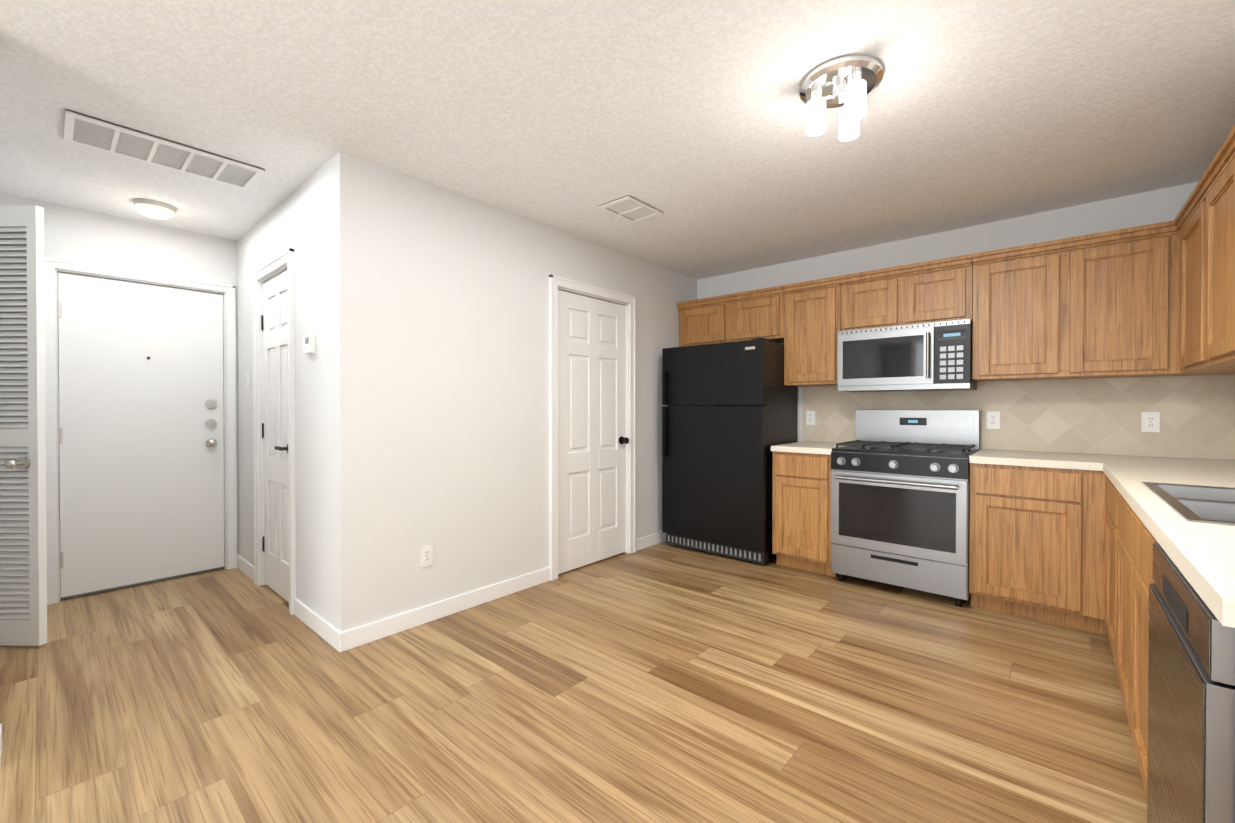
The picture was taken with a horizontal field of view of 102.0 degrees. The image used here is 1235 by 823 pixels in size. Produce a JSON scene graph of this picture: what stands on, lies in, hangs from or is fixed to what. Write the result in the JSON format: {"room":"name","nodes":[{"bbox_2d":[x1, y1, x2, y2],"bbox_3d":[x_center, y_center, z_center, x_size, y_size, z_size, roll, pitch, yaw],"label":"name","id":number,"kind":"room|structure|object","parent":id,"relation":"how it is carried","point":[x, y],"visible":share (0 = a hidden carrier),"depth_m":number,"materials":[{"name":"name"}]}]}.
{"room":"kitchen","nodes":[
{"label":"kitchen","id":0,"kind":"room"},
{"bbox_2d":[0,192,238,601],"bbox_3d":[-3.395,-0.052,3.304,0.260,2.440,1.387,0,1,41],"label":"wall","id":1,"kind":"structure","parent":0,"point":[73,234],"depth_m":3.31,"materials":[{"name":"white paint"}]},
{"bbox_2d":[44,257,236,604],"bbox_3d":[-3.174,0.119,3.386,0.082,2.097,0.944,0,1,41],"label":"door frame","id":2,"kind":"structure","parent":1,"relation":"attached to","point":[51,265],"depth_m":3.20,"materials":[{"name":"white wood"}]},
{"bbox_2d":[58,272,224,599],"bbox_3d":[-3.158,0.153,3.371,0.110,2.022,0.812,0,1,41],"label":"entry door","id":3,"kind":"structure","parent":1,"relation":"in","point":[141,439],"depth_m":3.34,"materials":[{"name":"white"}]},
{"bbox_2d":[0,541,1146,822],"bbox_3d":[-1.258,1.231,1.549,5.800,0.100,8.200,0,1,41],"label":"floor","id":4,"kind":"structure","parent":0,"point":[664,681],"depth_m":1.98,"materials":[{"name":"brown wood"}]},
{"bbox_2d":[0,731,1,762],"bbox_3d":[-3.212,1.142,0.309,0.013,0.095,3.563,0,1,41],"label":"baseboard","id":5,"kind":"structure","parent":4,"relation":"on","point":[0,731],"depth_m":1.68,"materials":[{"name":"white"}]},
{"bbox_2d":[294,598,335,648],"bbox_3d":[-1.612,1.125,2.670,0.667,0.095,0.016,0,1,41],"label":"baseboard","id":6,"kind":"structure","parent":4,"relation":"on","point":[332,636],"depth_m":2.65,"materials":[{"name":"white wood"}]},
{"bbox_2d":[332,567,549,651],"bbox_3d":[-0.911,1.124,2.946,0.013,0.095,1.353,0,1,41],"label":"baseboard","id":7,"kind":"structure","parent":4,"relation":"on","point":[364,634],"depth_m":2.80,"materials":[{"name":"white wood"}]},
{"bbox_2d":[237,152,696,631],"bbox_3d":[-1.050,-0.060,4.489,2.236,2.440,3.483,0,1,41],"label":"wall block","id":8,"kind":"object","parent":4,"relation":"on","point":[422,383],"visible":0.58,"depth_m":2.84,"materials":[{"name":"white paint"}]},
{"bbox_2d":[237,554,253,580],"bbox_3d":[-2.647,1.119,3.571,0.527,0.095,0.013,0,1,41],"label":"baseboard","id":9,"kind":"structure","parent":8,"relation":"attached to","point":[243,565],"depth_m":3.57,"materials":[{"name":"white wood"}]},
{"bbox_2d":[246,371,249,387],"bbox_3d":[-2.612,-0.223,3.531,0.072,0.116,0.012,0,1,41],"label":"light switch","id":10,"kind":"object","parent":8,"relation":"attached to","point":[247,379],"visible":0.96,"depth_m":3.52,"materials":[{"name":"white plastic"}]},
{"bbox_2d":[253,248,295,614],"bbox_3d":[-2.141,0.116,3.153,0.774,2.107,0.082,0,1,41],"label":"trim","id":11,"kind":"structure","parent":8,"relation":"attached to","point":[283,259],"depth_m":3.27,"materials":[{"name":"white wood"}]},
{"bbox_2d":[261,270,288,601],"bbox_3d":[-2.149,0.151,3.146,0.622,2.014,0.086,0,1,41],"label":"closet door","id":12,"kind":"structure","parent":8,"relation":"attached to","point":[274,329],"depth_m":3.17,"materials":[{"name":"white wood"}]},
{"bbox_2d":[303,334,315,354],"bbox_3d":[-1.659,-0.360,2.687,0.115,0.105,0.029,0,1,41],"label":"thermostat","id":13,"kind":"object","parent":8,"relation":"attached to","point":[309,344],"visible":1,"depth_m":2.66,"materials":[{"name":"white plastic"}]},
{"bbox_2d":[420,544,432,567],"bbox_3d":[-1.059,0.802,2.776,0.008,0.116,0.072,0,1,41],"label":"outlet","id":14,"kind":"object","parent":8,"relation":"attached to","point":[426,555],"visible":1,"depth_m":2.77,"materials":[{"name":"white plastic"}]},
{"bbox_2d":[549,275,635,580],"bbox_3d":[-0.181,0.111,3.811,0.082,2.107,0.919,0,1,41],"label":"door frame","id":15,"kind":"structure","parent":8,"relation":"attached to","point":[555,282],"depth_m":3.61,"materials":[{"name":"white wood"}]},
{"bbox_2d":[558,290,628,573],"bbox_3d":[-0.164,0.146,3.796,0.109,2.014,0.765,0,1,41],"label":"pantry door","id":16,"kind":"structure","parent":15,"relation":"attached to","point":[593,440],"depth_m":3.78,"materials":[{"name":"white wood"}]},
{"bbox_2d":[636,531,665,550],"bbox_3d":[0.465,1.112,4.515,0.024,0.095,0.980,0,1,41],"label":"baseboard","id":17,"kind":"structure","parent":8,"relation":"attached to","point":[650,540],"depth_m":4.31,"materials":[{"name":"white wood"}]},
{"bbox_2d":[662,338,797,563],"bbox_3d":[0.933,0.306,4.221,0.910,1.712,0.720,0,1,41],"label":"fridge","id":18,"kind":"object","parent":4,"relation":"on","point":[729,415],"visible":1,"depth_m":3.93,"materials":[{"name":"black metal"}]},
{"bbox_2d":[772,451,836,576],"bbox_3d":[1.518,0.731,3.824,0.436,0.868,0.624,0,1,41],"label":"base cabinet","id":19,"kind":"object","parent":4,"relation":"on","point":[801,501],"depth_m":3.59,"materials":[{"name":"brown wood"}]},
{"bbox_2d":[771,442,841,454],"bbox_3d":[1.515,0.275,3.821,0.439,0.040,0.633,0,1,41],"label":"countertop","id":20,"kind":"structure","parent":19,"relation":"on","point":[797,447],"depth_m":3.66,"materials":[{"name":"laminate"}]},
{"bbox_2d":[831,410,979,606],"bbox_3d":[1.934,0.580,3.378,0.770,1.175,0.697,0,1,41],"label":"stove","id":21,"kind":"object","parent":4,"relation":"on","point":[900,497],"visible":0.96,"depth_m":3.19,"materials":[{"name":"silver metal"}]},
{"bbox_2d":[969,463,1107,634],"bbox_3d":[2.489,0.737,2.977,0.586,0.868,0.624,0,1,41],"label":"base cabinet","id":22,"kind":"object","parent":4,"relation":"on","point":[1036,543],"depth_m":2.74,"materials":[{"name":"brown wood"}]},
{"bbox_2d":[969,449,1098,469],"bbox_3d":[2.468,0.281,2.990,0.534,0.040,0.633,0,1,41],"label":"countertop","id":23,"kind":"structure","parent":22,"relation":"on","point":[997,457],"depth_m":2.84,"materials":[{"name":"laminate"}]},
{"bbox_2d":[1091,455,1234,627],"bbox_3d":[2.125,0.290,1.687,0.660,0.040,3.046,0,1,41],"label":"countertop","id":24,"kind":"structure","parent":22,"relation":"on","point":[1201,555],"depth_m":1.23,"materials":[{"name":"laminate"}]},
{"bbox_2d":[1142,482,1234,525],"bbox_3d":[1.889,0.364,1.392,0.516,0.194,0.846,0,1,41],"label":"sink","id":25,"kind":"object","parent":24,"relation":"in","point":[1205,504],"visible":0.52,"depth_m":1.51,"materials":[{"name":"silver metal"}]},
{"bbox_2d":[1105,478,1119,665],"bbox_3d":[2.508,0.743,2.107,0.625,0.868,0.696,0,1,41],"label":"base cabinet","id":26,"kind":"object","parent":4,"relation":"on","point":[1111,530],"visible":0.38,"depth_m":2.30,"materials":[{"name":"brown wood"}]},
{"bbox_2d":[1116,494,1156,798],"bbox_3d":[1.920,0.748,1.433,0.625,0.868,1.085,0,1,41],"label":"base cabinet","id":27,"kind":"object","parent":4,"relation":"on","point":[1136,539],"visible":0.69,"depth_m":1.58,"materials":[{"name":"brown wood"}]},
{"bbox_2d":[1147,542,1234,822],"bbox_3d":[1.339,0.754,0.815,0.596,0.864,0.600,0,1,41],"label":"dishwasher","id":28,"kind":"object","parent":4,"relation":"on","point":[1191,714],"visible":0.9,"depth_m":0.89,"materials":[{"name":"silver metal"}]},
{"bbox_2d":[0,0,1234,279],"bbox_3d":[-1.258,-1.309,1.531,5.800,0.100,8.200,0,1,41],"label":"ceiling","id":29,"kind":"structure","parent":0,"point":[684,116],"depth_m":2.08,"materials":[{"name":"white paint"}]},
{"bbox_2d":[132,199,176,219],"bbox_3d":[-2.852,-1.227,3.082,0.204,0.084,0.204,0,1,41],"label":"light","id":30,"kind":"object","parent":29,"relation":"attached to","point":[154,210],"visible":1,"depth_m":3.03,"materials":[{"name":"white glass"}]},
{"bbox_2d":[63,109,264,189],"bbox_3d":[-2.196,-1.257,2.457,0.330,0.016,0.700,0,1,41],"label":"ceiling vent","id":31,"kind":"object","parent":29,"relation":"in","point":[96,133],"visible":1,"depth_m":2.41,"materials":[{"name":"white metal"}]},
{"bbox_2d":[599,195,662,222],"bbox_3d":[0.086,-1.262,3.133,0.240,0.014,0.340,0,1,41],"label":"ceiling vent","id":32,"kind":"object","parent":29,"relation":"in","point":[629,208],"visible":0.98,"depth_m":3.12,"materials":[{"name":"white metal"}]},
{"bbox_2d":[800,55,882,140],"bbox_3d":[0.850,-1.172,1.910,0.290,0.178,0.290,0,1,41],"label":"kitchen ceiling light","id":33,"kind":"object","parent":29,"relation":"attached to","point":[848,84],"visible":0.98,"depth_m":1.86,"materials":[{"name":"white glass"}]},
{"bbox_2d":[697,182,1234,460],"bbox_3d":[2.201,-0.055,3.803,3.564,2.440,0.242,0,1,41],"label":"wall","id":34,"kind":"structure","parent":0,"point":[1149,207],"depth_m":3.44,"materials":[{"name":"white paint"}]},
{"bbox_2d":[677,288,784,346],"bbox_3d":[1.046,-0.781,4.412,0.997,0.384,0.346,0,1,41],"label":"upper cabinet","id":35,"kind":"object","parent":34,"relation":"attached to","point":[744,316],"depth_m":4.23,"materials":[{"name":"brown wood"}]},
{"bbox_2d":[781,276,840,386],"bbox_3d":[1.584,-0.589,3.944,0.428,0.762,0.346,0,1,41],"label":"upper cabinet","id":36,"kind":"object","parent":34,"relation":"attached to","point":[813,309],"depth_m":3.81,"materials":[{"name":"brown wood"}]},
{"bbox_2d":[841,256,972,330],"bbox_3d":[2.046,-0.775,3.540,0.793,0.384,0.346,0,1,41],"label":"upper cabinet","id":37,"kind":"object","parent":34,"relation":"attached to","point":[942,290],"depth_m":3.38,"materials":[{"name":"brown wood"}]},
{"bbox_2d":[838,319,976,391],"bbox_3d":[2.009,-0.363,3.500,0.789,0.431,0.439,0,1,41],"label":"microwave","id":38,"kind":"object","parent":37,"relation":"attached to","point":[935,356],"visible":1,"depth_m":3.34,"materials":[{"name":"silver metal"}]},
{"bbox_2d":[972,220,1184,381],"bbox_3d":[2.680,-0.582,2.988,0.886,0.762,0.346,0,1,41],"label":"upper cabinet","id":39,"kind":"object","parent":34,"relation":"attached to","point":[1102,305],"depth_m":2.82,"materials":[{"name":"brown wood"}]},
{"bbox_2d":[1185,371,1234,375],"bbox_3d":[3.120,-0.569,2.616,0.386,0.740,0.328,0,1,41],"label":"upper cabinet","id":40,"kind":"object","parent":34,"relation":"attached to","point":[1233,372],"depth_m":2.61,"materials":[{"name":"brown wood"}]},
{"bbox_3d":[0.884,-0.026,-0.328,0.115,2.440,8.200,0,1,41],"label":"wall","id":41,"kind":"structure","parent":0,"visible":0},
{"bbox_2d":[802,375,1234,459],"bbox_3d":[2.454,0.027,3.417,2.382,0.458,0.008,0,1,41],"label":"backsplash","id":42,"kind":"structure","parent":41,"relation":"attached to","point":[1103,416],"depth_m":3.06,"materials":[{"name":"tile"}]},
{"bbox_2d":[806,411,814,424],"bbox_3d":[1.601,0.052,4.148,0.072,0.116,0.008,0,1,41],"label":"outlet","id":43,"kind":"object","parent":42,"relation":"attached to","point":[810,417],"visible":1,"depth_m":4.14,"materials":[{"name":"white plastic"}]},
{"bbox_2d":[986,411,999,428],"bbox_3d":[2.516,0.058,3.349,0.072,0.116,0.008,0,1,41],"label":"outlet","id":44,"kind":"object","parent":42,"relation":"attached to","point":[993,420],"visible":1,"depth_m":3.35,"materials":[{"name":"white plastic"}]},
{"bbox_2d":[1141,412,1159,432],"bbox_3d":[3.062,0.061,2.872,0.072,0.116,0.008,0,1,41],"label":"outlet","id":45,"kind":"object","parent":42,"relation":"attached to","point":[1150,421],"visible":1,"depth_m":2.87,"materials":[{"name":"white plastic"}]},
{"bbox_2d":[1174,126,1234,372],"bbox_3d":[2.623,-0.588,2.027,0.361,0.786,1.211,0,1,41],"label":"upper cabinet","id":46,"kind":"object","parent":41,"relation":"attached to","point":[1204,220],"visible":1,"depth_m":2.05,"materials":[{"name":"brown wood"}]},
{"bbox_3d":[-4.096,-0.035,0.998,2.236,2.440,3.650,0,1,41],"label":"wall","id":47,"kind":"structure","parent":0,"visible":0},
{"bbox_2d":[0,205,46,645],"bbox_3d":[-3.170,0.073,2.495,0.495,2.178,0.416,0,1,41],"label":"louvered door","id":48,"kind":"structure","parent":47,"relation":"in","point":[23,583],"depth_m":2.48,"materials":[{"name":"white wood"}]}
]}

